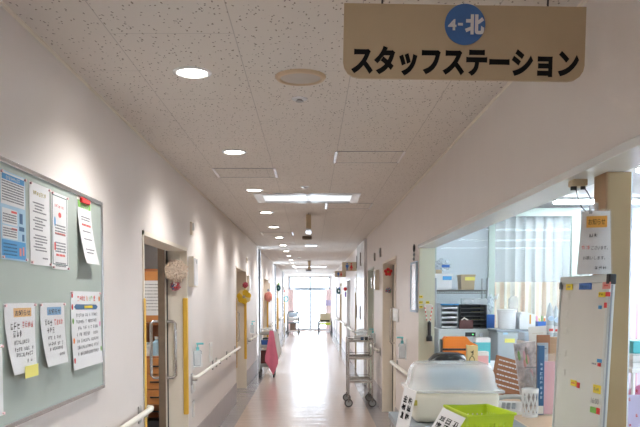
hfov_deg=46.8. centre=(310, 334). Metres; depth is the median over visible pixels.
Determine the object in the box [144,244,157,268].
wall
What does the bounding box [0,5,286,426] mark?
wall
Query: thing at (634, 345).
case
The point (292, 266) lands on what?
light panel
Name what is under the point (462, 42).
sign
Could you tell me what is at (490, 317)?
bin
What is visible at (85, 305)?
notice
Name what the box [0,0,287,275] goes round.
trim
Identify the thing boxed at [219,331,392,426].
floor
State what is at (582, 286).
label
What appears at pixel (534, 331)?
document
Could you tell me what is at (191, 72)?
recessed light
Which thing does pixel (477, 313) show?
drawer organizer
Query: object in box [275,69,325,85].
ceiling speaker
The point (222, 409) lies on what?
baseboard
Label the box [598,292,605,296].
label
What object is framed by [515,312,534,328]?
carton
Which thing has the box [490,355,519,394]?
board
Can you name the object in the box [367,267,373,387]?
door
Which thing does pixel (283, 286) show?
door
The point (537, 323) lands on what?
tray
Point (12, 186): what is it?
poster
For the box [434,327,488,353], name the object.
cabinet
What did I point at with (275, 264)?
trim
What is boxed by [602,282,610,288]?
label
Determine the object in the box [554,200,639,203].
diffuser
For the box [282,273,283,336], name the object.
trim
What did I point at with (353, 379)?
shelf
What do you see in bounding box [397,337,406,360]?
dispenser
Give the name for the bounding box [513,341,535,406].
brochure
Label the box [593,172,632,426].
wooden post
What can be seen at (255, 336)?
handrail
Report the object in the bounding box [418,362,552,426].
countertop
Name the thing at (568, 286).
label
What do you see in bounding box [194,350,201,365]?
bottle
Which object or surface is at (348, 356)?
shelf
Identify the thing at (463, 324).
box
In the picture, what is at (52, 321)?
notice
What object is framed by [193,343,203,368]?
dispenser
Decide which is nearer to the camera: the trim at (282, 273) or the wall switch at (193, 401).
the wall switch at (193, 401)
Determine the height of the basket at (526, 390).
0.143 m
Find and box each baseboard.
[197,326,286,426]
[333,327,398,411]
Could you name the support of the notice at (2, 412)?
attached to the notice board at (56, 386)
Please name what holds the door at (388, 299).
in the wall at (533, 133)
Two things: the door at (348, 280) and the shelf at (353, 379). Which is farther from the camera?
the door at (348, 280)
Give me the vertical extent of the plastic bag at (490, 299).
0.221 m
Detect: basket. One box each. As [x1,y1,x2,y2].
[443,404,516,426]
[521,387,538,417]
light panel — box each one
[253,193,360,202]
[292,266,325,266]
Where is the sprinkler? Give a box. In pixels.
[291,96,307,102]
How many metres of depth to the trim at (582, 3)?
4.95 m
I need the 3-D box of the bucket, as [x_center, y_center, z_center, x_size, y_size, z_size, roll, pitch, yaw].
[1.977,-0.155,7.471,0.201,0.200,0.201,0,3,0]
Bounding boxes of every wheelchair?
[286,311,299,333]
[318,312,332,334]
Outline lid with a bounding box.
[429,368,479,387]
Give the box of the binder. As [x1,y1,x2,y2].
[536,345,544,414]
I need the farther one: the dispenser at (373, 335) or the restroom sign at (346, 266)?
the restroom sign at (346, 266)
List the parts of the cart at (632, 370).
post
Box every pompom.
[164,254,187,290]
[264,289,271,301]
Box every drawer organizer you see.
[436,303,458,328]
[458,304,486,328]
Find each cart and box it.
[258,329,275,376]
[389,412,525,426]
[629,367,639,394]
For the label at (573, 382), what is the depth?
2.83 m
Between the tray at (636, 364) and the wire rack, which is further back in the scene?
the wire rack
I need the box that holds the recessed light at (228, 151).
[222,149,246,154]
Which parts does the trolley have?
post, post, guard rail, guard rail, post, post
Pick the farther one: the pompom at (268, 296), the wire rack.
the pompom at (268, 296)
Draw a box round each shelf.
[346,354,371,359]
[346,376,371,382]
[347,338,371,341]
[437,290,486,293]
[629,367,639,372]
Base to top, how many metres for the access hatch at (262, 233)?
0.006 m
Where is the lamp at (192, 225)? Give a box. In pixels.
[190,222,194,234]
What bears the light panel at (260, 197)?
attached to the ceiling
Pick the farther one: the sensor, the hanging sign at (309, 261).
the hanging sign at (309, 261)
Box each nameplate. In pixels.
[188,256,197,286]
[247,276,249,290]
[355,274,356,291]
[371,277,373,288]
[374,270,378,289]
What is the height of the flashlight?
0.191 m
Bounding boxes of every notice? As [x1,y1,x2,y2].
[0,344,5,415]
[3,303,38,378]
[29,181,51,266]
[39,303,67,366]
[51,191,69,269]
[70,291,102,370]
[77,197,99,264]
[577,211,610,274]
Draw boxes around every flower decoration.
[237,282,250,303]
[384,268,391,275]
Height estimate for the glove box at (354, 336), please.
0.079 m
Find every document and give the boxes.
[528,326,546,343]
[537,343,547,360]
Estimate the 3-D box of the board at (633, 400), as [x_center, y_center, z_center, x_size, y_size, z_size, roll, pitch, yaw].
[1.435,0.341,3.182,0.170,0.208,0.022,0,3,0]
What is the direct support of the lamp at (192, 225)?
attached to the wall at (52, 125)
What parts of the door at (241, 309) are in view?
handle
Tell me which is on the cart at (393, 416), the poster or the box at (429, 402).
the box at (429, 402)
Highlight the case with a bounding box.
[629,339,639,353]
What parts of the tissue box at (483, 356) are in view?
lid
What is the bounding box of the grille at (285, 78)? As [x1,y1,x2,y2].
[280,73,319,83]
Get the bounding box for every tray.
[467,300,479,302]
[535,321,545,325]
[629,353,639,360]
[629,360,639,367]
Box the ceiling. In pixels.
[2,0,639,274]
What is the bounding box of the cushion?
[628,385,639,394]
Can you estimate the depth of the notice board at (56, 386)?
3.20 m
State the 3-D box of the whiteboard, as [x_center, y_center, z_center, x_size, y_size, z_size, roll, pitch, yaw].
[1.023,0.120,2.801,0.055,0.684,0.389,0,3,-7]
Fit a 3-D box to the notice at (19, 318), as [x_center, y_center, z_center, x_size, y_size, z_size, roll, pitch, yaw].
[-1.114,0.023,2.883,0.036,0.292,0.321,0,3,0]
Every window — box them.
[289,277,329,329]
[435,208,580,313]
[436,208,639,303]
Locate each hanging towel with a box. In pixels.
[265,331,277,373]
[274,331,281,358]
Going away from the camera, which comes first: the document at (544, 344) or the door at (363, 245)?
the document at (544, 344)
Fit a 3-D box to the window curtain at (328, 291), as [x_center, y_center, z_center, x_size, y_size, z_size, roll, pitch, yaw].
[0.835,-1.216,35.883,0.310,1.964,0.063,0,3,0]
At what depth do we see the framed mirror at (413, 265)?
7.11 m
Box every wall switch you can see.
[191,381,195,392]
[192,400,194,417]
[393,308,398,321]
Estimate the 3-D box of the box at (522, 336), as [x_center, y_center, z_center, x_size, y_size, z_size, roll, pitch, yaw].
[1.305,0.184,4.464,0.090,0.395,0.160,0,3,0]
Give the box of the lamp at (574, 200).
[552,197,593,203]
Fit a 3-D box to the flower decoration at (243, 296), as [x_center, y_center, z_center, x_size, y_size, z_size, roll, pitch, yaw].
[-1.177,-0.724,13.006,0.247,0.393,0.111,0,3,0]
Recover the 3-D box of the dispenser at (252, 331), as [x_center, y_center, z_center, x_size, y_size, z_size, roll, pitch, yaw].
[-1.100,-0.121,13.946,0.100,0.258,0.100,0,3,0]
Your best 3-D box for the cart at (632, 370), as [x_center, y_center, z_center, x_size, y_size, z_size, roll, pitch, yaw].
[2.479,0.780,5.345,0.528,1.120,0.450,0,3,0]
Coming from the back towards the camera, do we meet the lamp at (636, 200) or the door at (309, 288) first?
the door at (309, 288)
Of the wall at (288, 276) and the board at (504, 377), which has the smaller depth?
the board at (504, 377)
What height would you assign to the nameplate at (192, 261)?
0.286 m
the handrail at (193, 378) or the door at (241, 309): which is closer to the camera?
the handrail at (193, 378)
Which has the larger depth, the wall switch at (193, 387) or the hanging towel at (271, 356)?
the hanging towel at (271, 356)
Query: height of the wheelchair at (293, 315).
1.032 m
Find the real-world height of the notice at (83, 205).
0.322 m
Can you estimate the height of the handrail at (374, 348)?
0.115 m
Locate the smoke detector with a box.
[302,236,311,239]
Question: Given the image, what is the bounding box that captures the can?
[261,349,265,363]
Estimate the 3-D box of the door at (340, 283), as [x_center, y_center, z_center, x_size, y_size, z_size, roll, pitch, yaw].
[1.100,-0.707,25.095,0.194,2.160,1.700,0,3,0]
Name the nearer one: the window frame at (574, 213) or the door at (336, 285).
the window frame at (574, 213)
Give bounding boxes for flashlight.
[426,321,431,340]
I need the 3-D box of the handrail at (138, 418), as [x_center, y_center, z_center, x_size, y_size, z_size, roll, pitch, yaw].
[-1.106,0.598,3.699,0.086,0.115,2.765,0,3,0]
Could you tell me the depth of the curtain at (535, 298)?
8.81 m
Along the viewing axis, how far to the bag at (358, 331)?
11.09 m
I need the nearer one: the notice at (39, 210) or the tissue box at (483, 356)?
the notice at (39, 210)
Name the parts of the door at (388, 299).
handle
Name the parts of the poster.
text panel, text panel, text panel, text panel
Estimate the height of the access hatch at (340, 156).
0.006 m
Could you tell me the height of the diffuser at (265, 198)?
0.004 m
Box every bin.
[435,274,452,289]
[457,274,475,289]
[486,314,494,328]
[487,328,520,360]
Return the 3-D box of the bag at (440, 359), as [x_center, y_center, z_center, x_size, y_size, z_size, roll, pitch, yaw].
[1.175,0.221,6.318,0.408,0.140,0.408,0,3,0]
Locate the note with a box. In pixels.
[145,281,157,314]
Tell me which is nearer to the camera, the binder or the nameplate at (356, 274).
the binder
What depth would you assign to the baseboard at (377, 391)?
11.71 m
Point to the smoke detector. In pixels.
(303, 237)
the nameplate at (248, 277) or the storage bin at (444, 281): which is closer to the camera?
the storage bin at (444, 281)
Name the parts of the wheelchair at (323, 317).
backrest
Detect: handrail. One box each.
[120,405,153,426]
[191,360,219,384]
[216,346,240,366]
[247,332,258,343]
[370,344,380,355]
[390,360,414,383]
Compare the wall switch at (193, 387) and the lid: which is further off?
the wall switch at (193, 387)
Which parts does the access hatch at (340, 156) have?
hatch frame, hatch frame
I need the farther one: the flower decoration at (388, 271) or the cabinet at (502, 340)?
the flower decoration at (388, 271)
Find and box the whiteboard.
[552,274,615,426]
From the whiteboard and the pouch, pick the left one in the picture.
the pouch
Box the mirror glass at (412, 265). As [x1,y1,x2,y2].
[411,264,414,309]
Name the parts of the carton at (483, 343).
lid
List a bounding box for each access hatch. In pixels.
[211,168,277,177]
[261,232,293,234]
[325,203,372,208]
[333,151,405,162]
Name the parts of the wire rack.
post, post, post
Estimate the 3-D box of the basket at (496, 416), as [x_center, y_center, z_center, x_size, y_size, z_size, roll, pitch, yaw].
[0.633,0.357,2.774,0.199,0.155,0.267,0,3,-8]
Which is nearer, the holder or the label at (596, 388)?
the label at (596, 388)
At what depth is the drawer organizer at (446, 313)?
7.83 m
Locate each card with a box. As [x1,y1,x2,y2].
[396,387,416,426]
[432,408,464,426]
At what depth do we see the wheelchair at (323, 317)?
32.86 m
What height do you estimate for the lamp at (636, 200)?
0.054 m
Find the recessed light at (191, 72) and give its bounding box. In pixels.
[173,66,211,78]
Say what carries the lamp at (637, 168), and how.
attached to the ceiling
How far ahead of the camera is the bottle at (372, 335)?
11.56 m
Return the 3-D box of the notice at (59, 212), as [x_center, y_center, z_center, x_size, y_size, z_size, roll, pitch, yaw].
[-1.127,-0.461,3.334,0.010,0.339,0.216,0,3,0]
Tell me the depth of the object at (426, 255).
6.93 m
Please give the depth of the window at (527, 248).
8.91 m
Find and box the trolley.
[343,336,375,406]
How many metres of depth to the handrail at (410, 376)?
7.47 m
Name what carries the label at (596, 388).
attached to the whiteboard
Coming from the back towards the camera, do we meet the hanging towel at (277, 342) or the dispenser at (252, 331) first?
the hanging towel at (277, 342)
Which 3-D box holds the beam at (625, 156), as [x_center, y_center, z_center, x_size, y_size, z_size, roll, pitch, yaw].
[1.078,-0.675,3.953,0.158,0.032,5.962,0,3,0]
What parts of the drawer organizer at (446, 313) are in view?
drawer, drawer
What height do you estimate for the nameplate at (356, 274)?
0.380 m
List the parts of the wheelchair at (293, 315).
backrest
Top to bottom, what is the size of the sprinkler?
0.016 m
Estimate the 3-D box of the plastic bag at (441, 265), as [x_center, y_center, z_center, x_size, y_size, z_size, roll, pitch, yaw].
[1.492,-0.776,8.426,0.209,0.178,0.178,0,3,0]
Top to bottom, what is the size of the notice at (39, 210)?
0.334 m
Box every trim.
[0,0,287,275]
[258,249,260,368]
[274,264,275,330]
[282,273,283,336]
[332,0,587,274]
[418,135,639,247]
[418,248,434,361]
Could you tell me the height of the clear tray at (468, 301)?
0.060 m
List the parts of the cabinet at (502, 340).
lid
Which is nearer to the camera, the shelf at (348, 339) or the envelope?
the envelope
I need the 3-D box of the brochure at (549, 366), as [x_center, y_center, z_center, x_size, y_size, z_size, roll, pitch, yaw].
[1.216,0.254,3.785,0.068,0.310,0.011,0,2,0]
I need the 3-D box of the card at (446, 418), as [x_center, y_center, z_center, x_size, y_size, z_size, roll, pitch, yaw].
[0.461,0.344,2.592,0.135,0.161,0.082,-1,3,-23]
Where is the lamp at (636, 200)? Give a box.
[632,197,639,203]
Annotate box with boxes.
[261,339,267,344]
[353,335,368,339]
[406,385,498,421]
[459,317,472,328]
[478,351,488,370]
[517,332,528,342]
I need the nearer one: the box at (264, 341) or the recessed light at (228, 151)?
the recessed light at (228, 151)
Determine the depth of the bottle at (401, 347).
7.83 m
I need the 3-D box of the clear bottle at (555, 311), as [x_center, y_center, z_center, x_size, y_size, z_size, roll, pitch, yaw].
[1.655,-0.088,5.000,0.051,0.207,0.055,0,3,0]
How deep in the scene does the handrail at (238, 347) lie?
9.87 m
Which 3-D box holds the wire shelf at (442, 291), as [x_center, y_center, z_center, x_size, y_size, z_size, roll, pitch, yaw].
[1.691,-0.485,8.446,0.592,0.043,0.276,0,3,0]
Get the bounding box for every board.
[0,156,104,426]
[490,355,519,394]
[628,389,639,426]
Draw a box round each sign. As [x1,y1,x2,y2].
[306,213,310,233]
[306,260,310,270]
[335,271,345,276]
[342,262,356,270]
[343,0,586,81]
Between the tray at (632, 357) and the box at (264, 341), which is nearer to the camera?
the tray at (632, 357)
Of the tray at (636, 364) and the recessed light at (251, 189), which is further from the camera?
the recessed light at (251, 189)
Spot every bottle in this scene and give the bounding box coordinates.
[146,342,149,355]
[153,337,158,355]
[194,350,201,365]
[250,325,253,332]
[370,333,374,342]
[398,343,405,357]
[546,303,553,336]
[553,306,558,336]
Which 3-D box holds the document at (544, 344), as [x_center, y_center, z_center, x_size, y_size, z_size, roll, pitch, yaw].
[1.210,0.225,3.870,0.058,0.360,0.005,0,2,0]
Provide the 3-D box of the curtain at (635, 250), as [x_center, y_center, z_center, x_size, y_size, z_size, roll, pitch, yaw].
[4.225,-0.272,8.447,1.430,1.918,0.073,0,3,0]
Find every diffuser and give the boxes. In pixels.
[263,196,350,200]
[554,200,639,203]
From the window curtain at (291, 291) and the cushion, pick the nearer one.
the cushion
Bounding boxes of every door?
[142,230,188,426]
[236,266,246,387]
[263,277,268,348]
[276,283,278,330]
[283,286,284,334]
[336,285,336,337]
[340,283,341,346]
[347,279,349,337]
[355,292,356,367]
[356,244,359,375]
[360,239,366,384]
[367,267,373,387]
[382,256,395,411]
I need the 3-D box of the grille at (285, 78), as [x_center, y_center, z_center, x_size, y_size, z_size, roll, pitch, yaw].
[-0.052,-1.270,3.663,0.200,0.009,0.200,0,3,0]
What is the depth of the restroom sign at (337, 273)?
21.30 m
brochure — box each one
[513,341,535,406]
[544,361,554,413]
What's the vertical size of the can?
0.315 m
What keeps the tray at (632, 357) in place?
on the tray at (636, 364)
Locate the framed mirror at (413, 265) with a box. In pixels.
[410,261,417,311]
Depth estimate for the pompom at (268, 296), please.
19.62 m
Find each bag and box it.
[355,329,367,334]
[424,352,465,368]
[435,258,450,273]
[466,345,477,367]
[487,294,498,312]
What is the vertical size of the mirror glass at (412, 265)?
0.446 m
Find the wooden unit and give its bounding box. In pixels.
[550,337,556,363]
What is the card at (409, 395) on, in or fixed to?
on the cart at (393, 416)
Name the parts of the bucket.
lid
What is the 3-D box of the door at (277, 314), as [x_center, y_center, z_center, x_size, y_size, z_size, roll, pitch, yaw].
[-1.254,-0.713,25.220,0.233,2.160,1.450,0,3,0]
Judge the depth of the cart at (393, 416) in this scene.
3.39 m
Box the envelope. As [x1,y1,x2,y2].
[536,335,549,379]
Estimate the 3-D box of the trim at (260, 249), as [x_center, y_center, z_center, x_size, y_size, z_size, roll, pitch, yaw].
[-1.155,-0.564,16.722,0.050,2.693,0.060,0,3,0]
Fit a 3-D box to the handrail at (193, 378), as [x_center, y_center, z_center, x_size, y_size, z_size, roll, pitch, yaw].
[-1.106,0.394,7.864,0.086,0.115,1.805,0,3,0]
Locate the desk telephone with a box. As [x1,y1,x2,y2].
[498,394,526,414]
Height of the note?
0.360 m
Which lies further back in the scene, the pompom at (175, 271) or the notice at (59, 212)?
the pompom at (175, 271)
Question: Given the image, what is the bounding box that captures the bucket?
[497,309,516,328]
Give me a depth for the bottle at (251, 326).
13.91 m
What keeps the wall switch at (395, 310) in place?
attached to the wall at (533, 133)
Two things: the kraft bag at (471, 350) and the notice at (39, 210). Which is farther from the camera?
the kraft bag at (471, 350)
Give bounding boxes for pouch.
[440,336,477,355]
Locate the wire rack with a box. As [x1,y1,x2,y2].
[434,278,488,326]
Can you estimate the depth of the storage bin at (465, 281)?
8.34 m
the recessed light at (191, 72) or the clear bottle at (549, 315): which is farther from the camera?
the clear bottle at (549, 315)
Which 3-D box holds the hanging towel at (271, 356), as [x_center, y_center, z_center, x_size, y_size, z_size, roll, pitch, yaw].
[-0.790,0.367,14.804,0.262,0.879,0.044,0,3,0]
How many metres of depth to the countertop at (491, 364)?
6.64 m
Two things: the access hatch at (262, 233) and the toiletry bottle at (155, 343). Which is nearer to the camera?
the toiletry bottle at (155, 343)
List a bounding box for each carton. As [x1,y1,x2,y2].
[473,337,490,362]
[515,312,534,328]
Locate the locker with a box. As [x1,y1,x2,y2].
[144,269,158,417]
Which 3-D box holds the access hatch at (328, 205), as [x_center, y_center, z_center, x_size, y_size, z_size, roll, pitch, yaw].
[0.445,-1.524,8.802,0.550,0.006,0.525,0,3,0]
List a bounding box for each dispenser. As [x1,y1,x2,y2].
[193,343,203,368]
[250,321,254,333]
[369,328,375,344]
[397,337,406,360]
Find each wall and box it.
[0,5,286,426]
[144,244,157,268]
[287,275,331,330]
[332,0,639,410]
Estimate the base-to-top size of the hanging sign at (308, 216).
0.240 m
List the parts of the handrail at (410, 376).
rail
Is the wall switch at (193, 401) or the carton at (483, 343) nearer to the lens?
the carton at (483, 343)
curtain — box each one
[289,289,293,328]
[326,289,330,328]
[494,211,586,327]
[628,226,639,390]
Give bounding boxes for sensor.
[568,179,592,211]
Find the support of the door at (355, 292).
in the wall at (533, 133)
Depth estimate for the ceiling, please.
4.17 m
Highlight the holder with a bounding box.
[424,304,432,319]
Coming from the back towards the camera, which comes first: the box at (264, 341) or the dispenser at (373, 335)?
the box at (264, 341)
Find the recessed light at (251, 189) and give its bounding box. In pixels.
[245,188,262,191]
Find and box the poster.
[0,168,27,261]
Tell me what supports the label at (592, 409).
attached to the whiteboard
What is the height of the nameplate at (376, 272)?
0.300 m
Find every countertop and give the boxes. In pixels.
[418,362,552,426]
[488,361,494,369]
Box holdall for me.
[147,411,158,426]
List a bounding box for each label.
[566,284,572,289]
[570,379,576,386]
[579,283,591,289]
[590,406,595,413]
[593,384,600,393]
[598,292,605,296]
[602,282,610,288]
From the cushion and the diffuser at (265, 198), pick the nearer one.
the cushion
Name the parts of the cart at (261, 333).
post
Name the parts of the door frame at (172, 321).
handle, handle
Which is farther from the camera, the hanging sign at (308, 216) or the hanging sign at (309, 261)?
the hanging sign at (309, 261)
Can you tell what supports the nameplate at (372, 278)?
attached to the wall at (533, 133)
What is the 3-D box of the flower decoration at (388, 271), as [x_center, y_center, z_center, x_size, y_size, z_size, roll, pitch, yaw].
[1.076,-0.871,10.314,0.115,0.116,0.053,0,3,0]
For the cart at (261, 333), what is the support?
on the floor
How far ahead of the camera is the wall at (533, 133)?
3.71 m
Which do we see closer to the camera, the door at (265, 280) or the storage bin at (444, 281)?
the storage bin at (444, 281)
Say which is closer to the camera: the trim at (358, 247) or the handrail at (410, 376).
the handrail at (410, 376)
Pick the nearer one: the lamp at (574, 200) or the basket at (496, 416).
the basket at (496, 416)
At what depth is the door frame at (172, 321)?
6.81 m
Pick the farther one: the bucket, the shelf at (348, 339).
the shelf at (348, 339)
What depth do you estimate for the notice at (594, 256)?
2.68 m
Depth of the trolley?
10.86 m
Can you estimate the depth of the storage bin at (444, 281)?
8.33 m
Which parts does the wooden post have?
trim, post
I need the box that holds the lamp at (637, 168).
[634,165,639,171]

